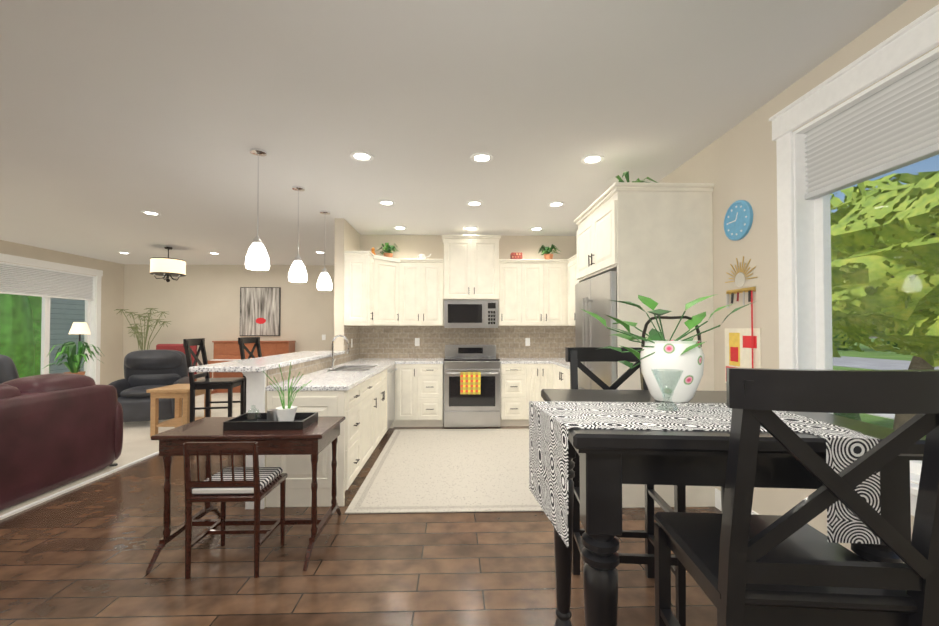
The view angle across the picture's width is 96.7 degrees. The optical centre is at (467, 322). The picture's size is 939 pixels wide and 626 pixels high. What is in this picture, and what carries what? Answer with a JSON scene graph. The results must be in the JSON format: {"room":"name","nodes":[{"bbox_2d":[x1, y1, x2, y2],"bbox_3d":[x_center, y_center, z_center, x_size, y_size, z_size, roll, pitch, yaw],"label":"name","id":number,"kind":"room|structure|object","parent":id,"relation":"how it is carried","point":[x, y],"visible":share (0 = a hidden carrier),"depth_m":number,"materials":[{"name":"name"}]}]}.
{"room":"kitchen","nodes":[
{"label":"kitchen","id":0,"kind":"room"},
{"bbox_2d":[0,240,123,384],"bbox_3d":[-7.361,0.011,3.710,0.180,2.740,10.980,0,-1,-2],"label":"wall","id":1,"kind":"structure","parent":0,"point":[112,320],"depth_m":8.58,"materials":[{"name":"paint"}]},
{"bbox_2d":[0,253,102,384],"bbox_3d":[-7.456,0.182,7.416,0.209,2.525,2.040,0,-1,-2],"label":"sliding window","id":2,"kind":"structure","parent":1,"relation":"in","point":[91,369],"depth_m":7.87,"materials":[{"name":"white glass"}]},
{"bbox_2d":[0,263,92,300],"bbox_3d":[-7.426,-0.694,7.432,0.040,0.478,1.740,0,-1,-2],"label":"window blind","id":3,"kind":"object","parent":2,"relation":"attached to","point":[20,280],"visible":1,"depth_m":7.31,"materials":[{"name":"white fabric"}]},
{"bbox_2d":[123,264,333,380],"bbox_3d":[-4.617,0.105,9.193,5.630,2.740,0.180,0,-1,-2],"label":"wall","id":4,"kind":"structure","parent":0,"point":[199,301],"depth_m":9.09,"materials":[{"name":"paint"}]},
{"bbox_2d":[240,287,280,335],"bbox_3d":[-4.509,-0.247,9.094,0.860,1.060,0.033,0,-1,-2],"label":"framed picture","id":5,"kind":"object","parent":4,"relation":"attached to","point":[260,311],"visible":1,"depth_m":9.08,"materials":[{"name":"black paint"}]},
{"bbox_2d":[245,218,359,508],"bbox_3d":[-1.657,0.053,6.142,0.132,2.740,6.095,0,-1,-2],"label":"wall","id":6,"kind":"structure","parent":0,"point":[347,236],"depth_m":5.29,"materials":[{"name":"paint"}]},
{"bbox_2d":[189,351,344,371],"bbox_3d":[-1.756,0.350,4.114,0.490,0.038,2.328,0,-1,-2],"label":"bar","id":7,"kind":"object","parent":6,"relation":"on","point":[261,364],"visible":0.96,"depth_m":3.35,"materials":[{"name":"white stone"}]},
{"bbox_2d":[267,325,359,385],"bbox_3d":[-1.543,0.258,4.654,0.006,0.478,3.051,0,-1,-2],"label":"tile backsplash","id":8,"kind":"structure","parent":6,"relation":"attached to","point":[350,333],"depth_m":4.42,"materials":[{"name":"beige tile"}]},
{"bbox_2d":[344,251,403,325],"bbox_3d":[-1.238,-0.439,5.565,0.660,0.945,0.570,0,-1,-2],"label":"upper cabinet","id":9,"kind":"object","parent":6,"relation":"attached to","point":[383,291],"depth_m":5.50,"materials":[{"name":"white wood"}]},
{"bbox_2d":[371,243,397,257],"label":"potted plant","id":10,"kind":"object","parent":9,"relation":"on","point":[389,249],"depth_m":5.96,"materials":[{"name":"plant"}]},
{"bbox_2d":[0,424,721,625],"bbox_3d":[-2.718,1.424,3.823,9.470,0.080,10.980,0,-1,-2],"label":"floor","id":11,"kind":"structure","parent":0,"point":[81,555],"depth_m":2.32,"materials":[{"name":"brown wood"}]},
{"bbox_2d":[0,393,239,519],"bbox_3d":[-5.291,1.387,4.558,4.010,0.016,9.000,0,-1,-2],"label":"floor carpet","id":12,"kind":"object","parent":11,"relation":"on","point":[139,445],"depth_m":4.60,"materials":[{"name":"beige carpet"}]},
{"bbox_2d":[42,341,102,374],"bbox_3d":[-5.105,0.820,5.421,0.564,1.158,0.590,0,-1,-2],"label":"potted plant","id":13,"kind":"object","parent":12,"relation":"on","point":[73,363],"visible":0.54,"depth_m":5.38,"materials":[{"name":"green plant"}]},
{"bbox_2d":[69,322,90,370],"bbox_3d":[-5.589,0.699,6.012,0.260,1.416,0.253,0,-1,-2],"label":"light","id":14,"kind":"object","parent":12,"relation":"on","point":[79,328],"visible":0.44,"depth_m":5.96,"materials":[{"name":"white fabric"}]},
{"bbox_2d":[114,308,170,349],"bbox_3d":[-6.663,0.574,8.521,1.010,1.750,0.617,0,-1,-2],"label":"plant","id":15,"kind":"object","parent":12,"relation":"on","point":[136,328],"visible":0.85,"depth_m":8.56,"materials":[{"name":"green plant"}]},
{"bbox_2d":[156,344,196,380],"bbox_3d":[-6.010,0.939,8.397,0.800,1.016,0.600,0,-1,-2],"label":"settee","id":16,"kind":"object","parent":12,"relation":"on","point":[178,347],"visible":0.1,"depth_m":8.59,"materials":[{"name":"red fabric"}]},
{"bbox_2d":[146,384,210,437],"bbox_3d":[-3.627,1.102,5.313,0.500,0.586,0.560,0,-1,-2],"label":"end table","id":17,"kind":"object","parent":12,"relation":"on","point":[178,392],"visible":0.56,"depth_m":5.08,"materials":[{"name":"brown wood"}]},
{"bbox_2d":[208,341,295,393],"bbox_3d":[-4.515,0.923,8.762,1.580,1.090,0.620,0,-1,-2],"label":"sideboard","id":18,"kind":"object","parent":12,"relation":"on","point":[225,351],"visible":0.29,"depth_m":8.70,"materials":[{"name":"brown wood"}]},
{"bbox_3d":[-4.490,1.370,5.942,0.780,0.070,0.760,0,-1,-22],"label":"charcoal recliner feet","id":19,"kind":"object","parent":12,"relation":"on","visible":0},
{"bbox_2d":[108,350,189,421],"bbox_3d":[-4.483,0.866,5.933,0.925,0.960,0.850,0,-1,-22],"label":"recliner","id":20,"kind":"object","parent":19,"relation":"on","point":[144,370],"visible":0.69,"depth_m":5.90,"materials":[{"name":"leather"}]},
{"bbox_3d":[-5.987,1.354,4.998,0.780,0.070,0.760,0,-1,13],"label":"charcoal recliner feet","id":21,"kind":"object","parent":12,"relation":"on","visible":0},
{"bbox_2d":[0,354,19,383],"bbox_3d":[-5.991,0.850,4.988,0.925,0.960,0.850,0,-1,13],"label":"recliner","id":22,"kind":"object","parent":21,"relation":"on","point":[8,371],"visible":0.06,"depth_m":5.08,"materials":[{"name":"leather"}]},
{"bbox_3d":[-3.756,1.347,2.903,0.840,0.014,2.260,0,-1,-2],"label":"burgundy leather sofa feet","id":23,"kind":"object","parent":12,"relation":"on","visible":0},
{"bbox_2d":[0,373,122,510],"bbox_3d":[-3.763,0.888,2.911,0.957,0.923,2.387,0,-1,-2],"label":"leather sofa","id":24,"kind":"object","parent":23,"relation":"on","point":[57,430],"visible":1,"depth_m":3.36,"materials":[{"name":"red leather"}]},
{"bbox_2d":[183,338,244,421],"bbox_3d":[-2.897,0.790,4.782,0.522,1.220,0.469,0,-1,-10],"label":"bar chair","id":25,"kind":"object","parent":11,"relation":"on","point":[207,383],"visible":0.79,"depth_m":4.63,"materials":[{"name":"black paint"}]},
{"bbox_2d":[183,442,287,578],"bbox_3d":[-1.310,0.997,2.389,0.400,0.725,0.404,0,-1,-2],"label":"desk chair","id":26,"kind":"object","parent":11,"relation":"on","point":[256,484],"visible":1,"depth_m":2.23,"materials":[{"name":"brown wood"}]},
{"bbox_2d":[145,416,344,573],"bbox_3d":[-1.317,1.004,2.621,0.960,0.723,0.714,0,-1,-2],"label":"desk","id":27,"kind":"object","parent":11,"relation":"on","point":[317,437],"visible":0.88,"depth_m":2.41,"materials":[{"name":"brown wood"}]},
{"bbox_2d":[223,362,317,429],"bbox_3d":[-1.222,0.445,2.634,0.470,0.394,0.280,0,-1,-2],"label":"decorative tray","id":28,"kind":"object","parent":27,"relation":"on","point":[284,417],"visible":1,"depth_m":2.59,"materials":[{"name":"paint"}]},
{"bbox_2d":[238,337,261,413],"bbox_3d":[-2.721,0.804,5.599,0.522,1.220,0.469,0,-1,4],"label":"bar chair","id":29,"kind":"object","parent":11,"relation":"on","point":[242,341],"visible":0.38,"depth_m":5.56,"materials":[{"name":"black paint"}]},
{"bbox_2d":[266,383,361,506],"bbox_3d":[-1.205,0.943,3.346,0.596,0.864,0.480,0,-1,-2],"label":"base cabinet","id":30,"kind":"object","parent":11,"relation":"on","point":[361,407],"depth_m":3.12,"materials":[{"name":"white wood"}]},
{"bbox_2d":[266,358,399,390],"bbox_3d":[-1.240,0.515,4.651,0.607,0.034,3.077,0,-1,-2],"label":"countertop","id":31,"kind":"structure","parent":30,"relation":"on","point":[326,379],"depth_m":3.68,"materials":[{"name":"white stone"}]},
{"bbox_2d":[330,335,348,367],"bbox_3d":[-1.408,0.315,4.631,0.212,0.364,0.116,0,-1,-2],"label":"faucet","id":32,"kind":"object","parent":31,"relation":"on","point":[332,359],"visible":1,"depth_m":4.59,"materials":[{"name":"silver metal"}]},
{"bbox_2d":[329,366,375,370],"bbox_3d":[-1.248,0.515,4.603,0.401,0.029,0.716,0,-1,-2],"label":"sink basin","id":33,"kind":"object","parent":31,"relation":"in","point":[354,368],"visible":0.4,"depth_m":4.84,"materials":[{"name":"silver metal"}]},
{"bbox_2d":[362,374,377,466],"bbox_3d":[-1.221,0.952,3.886,0.596,0.864,0.600,0,-1,-2],"label":"base cabinet","id":34,"kind":"object","parent":11,"relation":"on","point":[369,386],"depth_m":3.96,"materials":[{"name":"white wood"}]},
{"bbox_2d":[378,369,386,443],"bbox_3d":[-1.242,0.964,4.591,0.596,0.864,0.810,0,-1,-2],"label":"base cabinet","id":35,"kind":"object","parent":11,"relation":"on","point":[382,376],"depth_m":4.67,"materials":[{"name":"white wood"}]},
{"bbox_2d":[387,364,396,429],"bbox_3d":[-1.234,0.977,5.301,0.624,0.863,0.600,0,-1,-2],"label":"dishwasher","id":36,"kind":"object","parent":11,"relation":"on","point":[391,370],"visible":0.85,"depth_m":5.24,"materials":[{"name":"silver metal"}]},
{"bbox_2d":[394,364,417,426],"bbox_3d":[-0.841,0.986,5.895,0.325,0.864,0.596,0,-1,-2],"label":"base cabinet","id":37,"kind":"object","parent":11,"relation":"on","point":[406,375],"depth_m":5.60,"materials":[{"name":"white wood"}]},
{"bbox_2d":[418,363,443,426],"bbox_3d":[-0.506,0.987,5.905,0.345,0.864,0.596,0,-1,-2],"label":"base cabinet","id":38,"kind":"object","parent":11,"relation":"on","point":[419,395],"depth_m":5.61,"materials":[{"name":"white wood"}]},
{"bbox_2d":[396,358,443,363],"bbox_3d":[-0.639,0.536,5.900,0.622,0.034,0.617,0,-1,-2],"label":"countertop","id":39,"kind":"structure","parent":38,"relation":"on","point":[402,360],"depth_m":5.61,"materials":[{"name":"white stone"}]},
{"bbox_2d":[345,429,542,513],"bbox_3d":[0.075,1.385,4.267,1.980,0.012,2.500,0,-1,-2],"label":"kitchen rug","id":40,"kind":"object","parent":11,"relation":"on","point":[443,470],"visible":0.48,"depth_m":3.77,"materials":[{"name":"beige carpet"}]},
{"bbox_2d":[444,345,499,426],"bbox_3d":[0.058,0.861,5.866,0.754,1.085,0.700,0,-1,-2],"label":"range","id":41,"kind":"object","parent":11,"relation":"on","point":[482,409],"visible":0.98,"depth_m":5.58,"materials":[{"name":"silver metal"}]},
{"bbox_2d":[460,372,480,393],"bbox_3d":[0.043,0.797,5.526,0.270,0.291,0.032,0,-1,-2],"label":"towel","id":42,"kind":"object","parent":41,"relation":"hanging from","point":[470,382],"visible":0.98,"depth_m":5.51,"materials":[{"name":"yellow fabric"}]},
{"bbox_2d":[500,364,525,425],"bbox_3d":[0.619,0.987,5.938,0.345,0.864,0.596,0,-1,-2],"label":"base cabinet","id":43,"kind":"object","parent":11,"relation":"on","point":[512,376],"depth_m":5.64,"materials":[{"name":"white wood"}]},
{"bbox_2d":[526,363,552,425],"bbox_3d":[0.983,0.987,5.949,0.385,0.864,0.596,0,-1,-2],"label":"base cabinet","id":44,"kind":"object","parent":11,"relation":"on","point":[539,377],"depth_m":5.66,"materials":[{"name":"white wood"}]},
{"bbox_2d":[499,358,549,363],"bbox_3d":[0.780,0.537,5.947,0.678,0.034,0.607,0,-1,-2],"label":"countertop","id":45,"kind":"structure","parent":44,"relation":"on","point":[502,360],"depth_m":5.65,"materials":[{"name":"white stone"}]},
{"bbox_2d":[553,364,569,388],"bbox_3d":[1.486,0.974,5.165,0.616,0.864,0.998,0,-1,-2],"label":"base cabinet","id":46,"kind":"object","parent":11,"relation":"on","point":[561,377],"visible":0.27,"depth_m":5.08,"materials":[{"name":"white wood"}]},
{"bbox_2d":[544,358,569,368],"bbox_3d":[1.468,0.524,5.207,0.654,0.034,2.127,0,-1,-2],"label":"countertop","id":47,"kind":"structure","parent":46,"relation":"on","point":[561,362],"depth_m":5.53,"materials":[{"name":"white stone"}]},
{"bbox_2d":[575,271,617,389],"bbox_3d":[1.410,0.486,3.621,0.791,1.763,0.940,0,-1,-2],"label":"refrigerator","id":48,"kind":"object","parent":11,"relation":"on","point":[597,294],"visible":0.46,"depth_m":3.44,"materials":[{"name":"silver metal"}]},
{"bbox_2d":[565,347,685,625],"bbox_3d":[0.774,0.744,2.117,0.469,1.220,0.522,0,-1,4],"label":"dining chair","id":49,"kind":"object","parent":11,"relation":"on","point":[575,357],"visible":0.29,"depth_m":2.25,"materials":[{"name":"black paint"}]},
{"bbox_2d":[574,182,714,507],"bbox_3d":[1.453,0.170,3.628,0.776,2.420,1.070,0,-1,-2],"label":"cabinet","id":50,"kind":"object","parent":11,"relation":"on","point":[653,241],"visible":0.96,"depth_m":3.14,"materials":[{"name":"white wood"}]},
{"bbox_2d":[610,171,657,182],"bbox_3d":[1.405,-1.150,3.585,0.536,0.216,0.466,0,-1,-2],"label":"potted plant","id":51,"kind":"object","parent":50,"relation":"on","point":[626,174],"visible":0.1,"depth_m":3.52,"materials":[{"name":"plant"}]},
{"bbox_2d":[541,389,925,625],"bbox_3d":[0.744,0.818,1.450,0.880,1.050,0.840,0,-1,4],"label":"dining table","id":52,"kind":"object","parent":11,"relation":"on","point":[612,461],"visible":0.56,"depth_m":1.10,"materials":[{"name":"black paint"}]},
{"bbox_2d":[529,401,880,547],"bbox_3d":[0.621,0.448,1.283,0.820,0.324,0.484,0,-1,4],"label":"table runner","id":53,"kind":"object","parent":52,"relation":"on","point":[551,423],"visible":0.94,"depth_m":1.21,"materials":[{"name":"fabric"}]},
{"bbox_2d":[652,369,682,410],"bbox_3d":[0.669,0.223,1.396,0.100,0.130,0.100,0,-1,4],"label":"glass vase","id":54,"kind":"object","parent":53,"relation":"on","point":[667,379],"visible":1,"depth_m":1.39,"materials":[{"name":"clear glass"}]},
{"bbox_2d":[582,294,758,402],"bbox_3d":[0.703,0.088,1.501,0.527,0.402,0.576,0,-1,4],"label":"potted plant","id":55,"kind":"object","parent":53,"relation":"on","point":[658,350],"visible":1,"depth_m":1.51,"materials":[{"name":"green plant"}]},
{"bbox_2d":[654,368,938,625],"bbox_3d":[0.781,0.716,1.041,0.469,1.240,0.522,0,-1,4],"label":"dining chair","id":56,"kind":"object","parent":11,"relation":"on","point":[741,563],"visible":1,"depth_m":0.87,"materials":[{"name":"black paint"}]},
{"bbox_2d":[0,0,907,264],"bbox_3d":[-2.718,-1.416,3.872,9.470,0.120,10.980,0,-1,-2],"label":"ceiling","id":57,"kind":"structure","parent":0,"point":[117,117],"depth_m":2.67,"materials":[{"name":"paint"}]},
{"bbox_2d":[141,211,160,215],"bbox_3d":[-3.820,-1.330,5.056,0.200,0.009,0.177,0,-1,-2],"label":"recessed light","id":58,"kind":"object","parent":57,"relation":"in","point":[153,213],"depth_m":5.06,"materials":[{"name":"white"}]},
{"bbox_2d":[150,247,185,281],"bbox_3d":[-5.132,-0.999,7.165,0.504,0.599,0.504,0,-1,-2],"label":"chandelier","id":59,"kind":"object","parent":57,"relation":"hanging from","point":[168,267],"visible":1,"depth_m":6.99,"materials":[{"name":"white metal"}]},
{"bbox_2d":[245,148,269,269],"bbox_3d":[-1.656,-0.895,3.304,0.176,0.939,0.173,0,-1,-2],"label":"pendant light","id":60,"kind":"object","parent":57,"relation":"hanging from","point":[257,257],"visible":1,"depth_m":3.26,"materials":[{"name":"white glass"}]},
{"bbox_2d":[288,185,306,281],"bbox_3d":[-1.681,-0.881,4.153,0.176,0.939,0.173,0,-1,-2],"label":"pendant light","id":61,"kind":"object","parent":57,"relation":"hanging from","point":[297,272],"visible":1,"depth_m":4.11,"materials":[{"name":"white glass"}]},
{"bbox_2d":[317,210,331,289],"bbox_3d":[-1.706,-0.866,5.003,0.176,0.939,0.173,0,-1,-2],"label":"pendant light","id":62,"kind":"object","parent":57,"relation":"hanging from","point":[324,281],"visible":1,"depth_m":4.96,"materials":[{"name":"white glass"}]},
{"bbox_2d":[350,151,373,161],"bbox_3d":[-0.855,-1.358,3.398,0.187,0.009,0.198,0,-1,-2],"label":"recessed light","id":63,"kind":"object","parent":57,"relation":"in","point":[362,156],"depth_m":3.40,"materials":[{"name":"white"}]},
{"bbox_2d":[378,200,394,205],"bbox_3d":[-0.893,-1.337,4.639,0.177,0.009,0.185,0,-1,-2],"label":"recessed light","id":64,"kind":"object","parent":57,"relation":"in","point":[382,202],"depth_m":4.63,"materials":[{"name":"white"}]},
{"bbox_2d":[393,226,406,229],"bbox_3d":[-0.925,-1.318,5.774,0.179,0.009,0.173,0,-1,-2],"label":"recessed light","id":65,"kind":"object","parent":57,"relation":"in","point":[395,227],"depth_m":5.76,"materials":[{"name":"white"}]},
{"bbox_2d":[464,226,477,229],"bbox_3d":[0.054,-1.318,5.775,0.182,0.009,0.173,0,-1,-2],"label":"recessed light","id":66,"kind":"object","parent":57,"relation":"in","point":[469,227],"depth_m":5.80,"materials":[{"name":"white"}]},
{"bbox_2d":[466,201,482,205],"bbox_3d":[0.083,-1.337,4.657,0.181,0.009,0.151,0,-1,-2],"label":"recessed light","id":67,"kind":"object","parent":57,"relation":"in","point":[470,203],"depth_m":4.66,"materials":[{"name":"white"}]},
{"bbox_2d":[470,153,492,162],"bbox_3d":[0.119,-1.358,3.427,0.184,0.009,0.182,0,-1,-2],"label":"recessed light","id":68,"kind":"object","parent":57,"relation":"in","point":[477,157],"depth_m":3.42,"materials":[{"name":"white"}]},
{"bbox_2d":[530,227,542,230],"bbox_3d":[0.969,-1.317,5.831,0.179,0.009,0.176,0,-1,-2],"label":"recessed light","id":69,"kind":"object","parent":57,"relation":"in","point":[533,228],"depth_m":5.81,"materials":[{"name":"white"}]},
{"bbox_2d":[548,201,564,206],"bbox_3d":[1.001,-1.337,4.677,0.188,0.009,0.188,0,-1,-2],"label":"recessed light","id":70,"kind":"object","parent":57,"relation":"in","point":[557,203],"depth_m":4.69,"materials":[{"name":"white"}]},
{"bbox_2d":[581,154,604,163],"bbox_3d":[1.035,-1.358,3.447,0.189,0.009,0.184,0,-1,-2],"label":"recessed light","id":71,"kind":"object","parent":57,"relation":"in","point":[593,158],"depth_m":3.45,"materials":[{"name":"white"}]},
{"bbox_2d":[360,235,576,258],"bbox_3d":[0.025,0.056,6.299,3.480,2.740,0.120,0,-1,-2],"label":"wall","id":72,"kind":"structure","parent":0,"point":[415,246],"depth_m":6.25,"materials":[{"name":"paint"}]},
{"bbox_2d":[360,326,574,357],"bbox_3d":[0.089,0.285,6.233,3.348,0.478,0.008,0,-1,-2],"label":"tile backsplash","id":73,"kind":"structure","parent":72,"relation":"attached to","point":[399,341],"depth_m":6.22,"materials":[{"name":"beige tile"}]},
{"bbox_2d":[415,338,419,345],"bbox_3d":[-0.742,0.284,6.202,0.070,0.120,0.004,0,-1,-2],"label":"electrical outlet plate","id":74,"kind":"object","parent":73,"relation":"attached to","point":[417,341],"depth_m":6.20,"materials":[{"name":"white plastic"}]},
{"bbox_2d":[525,338,529,345],"bbox_3d":[0.908,0.285,6.251,0.070,0.120,0.004,0,-1,-2],"label":"electrical outlet plate","id":75,"kind":"object","parent":73,"relation":"attached to","point":[527,340],"depth_m":6.25,"materials":[{"name":"white plastic"}]},
{"bbox_2d":[400,235,568,325],"bbox_3d":[-0.068,-0.592,6.005,3.025,1.265,0.475,0,-1,-2],"label":"upper cabinet","id":76,"kind":"object","parent":72,"relation":"attached to","point":[528,292],"depth_m":5.88,"materials":[{"name":"white wood"}]},
{"bbox_2d":[418,254,430,258],"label":"figurine","id":77,"kind":"object","parent":76,"relation":"on","point":[421,256],"depth_m":6.03,"materials":[{"name":"ceramic"}]},
{"bbox_2d":[444,300,497,327],"bbox_3d":[0.054,-0.124,6.013,0.754,0.390,0.439,0,-1,-2],"label":"microwave","id":78,"kind":"object","parent":76,"relation":"attached to","point":[470,313],"visible":1,"depth_m":5.84,"materials":[{"name":"silver metal"}]},
{"bbox_2d":[510,252,521,258],"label":"figurine","id":79,"kind":"object","parent":76,"relation":"on","point":[514,255],"depth_m":6.06,"materials":[{"name":"ceramic"}]},
{"bbox_2d":[539,244,560,258],"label":"potted plant","id":80,"kind":"object","parent":76,"relation":"on","point":[546,251],"depth_m":6.04,"materials":[{"name":"plant"}]},
{"bbox_2d":[658,0,938,562],"bbox_3d":[1.970,-0.010,2.455,0.180,2.740,7.920,0,-1,-2],"label":"wall","id":81,"kind":"structure","parent":0,"point":[737,162],"depth_m":2.68,"materials":[{"name":"paint"}]},
{"bbox_2d":[567,254,577,325],"bbox_3d":[1.615,-0.427,5.478,0.341,0.918,0.969,0,-1,-2],"label":"upper cabinet","id":82,"kind":"object","parent":81,"relation":"attached to","point":[572,273],"depth_m":5.75,"materials":[{"name":"white wood"}]},
{"bbox_2d":[715,488,759,514],"bbox_3d":[1.893,1.277,1.691,0.015,0.140,2.840,0,-1,-2],"label":"baseboard","id":83,"kind":"structure","parent":81,"relation":"attached to","point":[717,499],"depth_m":3.06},
{"bbox_2d":[724,200,752,240],"bbox_3d":[1.854,-0.703,2.864,0.026,0.270,0.270,0,-1,-2],"label":"wall clock","id":84,"kind":"object","parent":81,"relation":"attached to","point":[738,219],"visible":1,"depth_m":2.85,"materials":[{"name":"blue plastic"}]},
{"bbox_2d":[725,256,756,367],"bbox_3d":[1.853,-0.062,2.843,0.030,0.777,0.320,0,-1,-2],"label":"wall ornament","id":85,"kind":"object","parent":81,"relation":"attached to","point":[740,279],"visible":1,"depth_m":2.82,"materials":[{"name":"gold metal"}]},
{"bbox_2d":[725,328,760,382],"bbox_3d":[1.864,0.232,2.833,0.008,0.390,0.350,0,-1,-2],"label":"painting","id":86,"kind":"object","parent":81,"relation":"attached to","point":[738,350],"visible":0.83,"depth_m":2.82},
{"bbox_2d":[769,4,938,474],"bbox_3d":[1.966,-0.298,1.400,0.190,1.940,2.270,0,-1,-2],"label":"window","id":87,"kind":"structure","parent":81,"relation":"in","point":[805,292],"depth_m":2.35,"materials":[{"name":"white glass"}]},
{"bbox_2d":[804,58,938,199],"bbox_3d":[1.979,-0.908,1.411,0.055,0.380,1.950,0,-1,-2],"label":"window blind","id":88,"kind":"object","parent":87,"relation":"attached to","point":[892,127],"visible":1,"depth_m":1.98,"materials":[{"name":"white fabric"}]},
{"bbox_2d":[910,472,919,515],"bbox_3d":[1.929,0.735,1.381,0.164,0.143,2.260,0,-1,-2],"label":"window sill","id":89,"kind":"structure","parent":81,"relation":"attached to","point":[914,487],"depth_m":1.75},
{"label":"outside","id":90,"kind":"structure","parent":0,"visible":0},
{"bbox_2d":[50,298,84,373],"bbox_3d":[-22.526,0.123,9.073,29.820,3.700,40.000,0,-1,-2],"label":"house siding","id":91,"kind":"structure","parent":90,"point":[60,307],"depth_m":12.41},
{"bbox_2d":[0,293,49,377],"bbox_3d":[-8.435,0.147,7.699,1.048,3.195,1.448,0,-1,-2],"label":"bush","id":92,"kind":"object","parent":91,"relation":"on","point":[24,310],"depth_m":7.47,"materials":[{"name":"green plant"}]},
{"bbox_2d":[833,338,938,436],"bbox_3d":[45.829,1.892,11.065,88.010,0.230,140.000,0,-1,-2],"label":"lawn","id":93,"kind":"structure","parent":90,"point":[850,355],"depth_m":20.57,"materials":[{"name":"green plant"}]},
{"bbox_2d":[833,413,860,420],"bbox_3d":[3.866,1.286,6.425,1.140,0.876,3.430,1,-1,-33],"label":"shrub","id":94,"kind":"object","parent":93,"relation":"on","point":[853,416],"depth_m":4.99,"materials":[{"name":"green plant"}]},
{"bbox_2d":[832,300,905,350],"bbox_3d":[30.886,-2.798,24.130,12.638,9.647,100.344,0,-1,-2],"label":"tree","id":95,"kind":"object","parent":93,"relation":"on","point":[845,349],"depth_m":32.19,"materials":[{"name":"green plant"}]},
{"bbox_2d":[830,171,938,429],"bbox_3d":[5.349,0.023,4.944,5.843,3.320,5.942,0,-1,-2],"label":"maple tree","id":96,"kind":"object","parent":93,"relation":"on","point":[919,219],"depth_m":3.49,"materials":[{"name":"green plant"}]}
]}

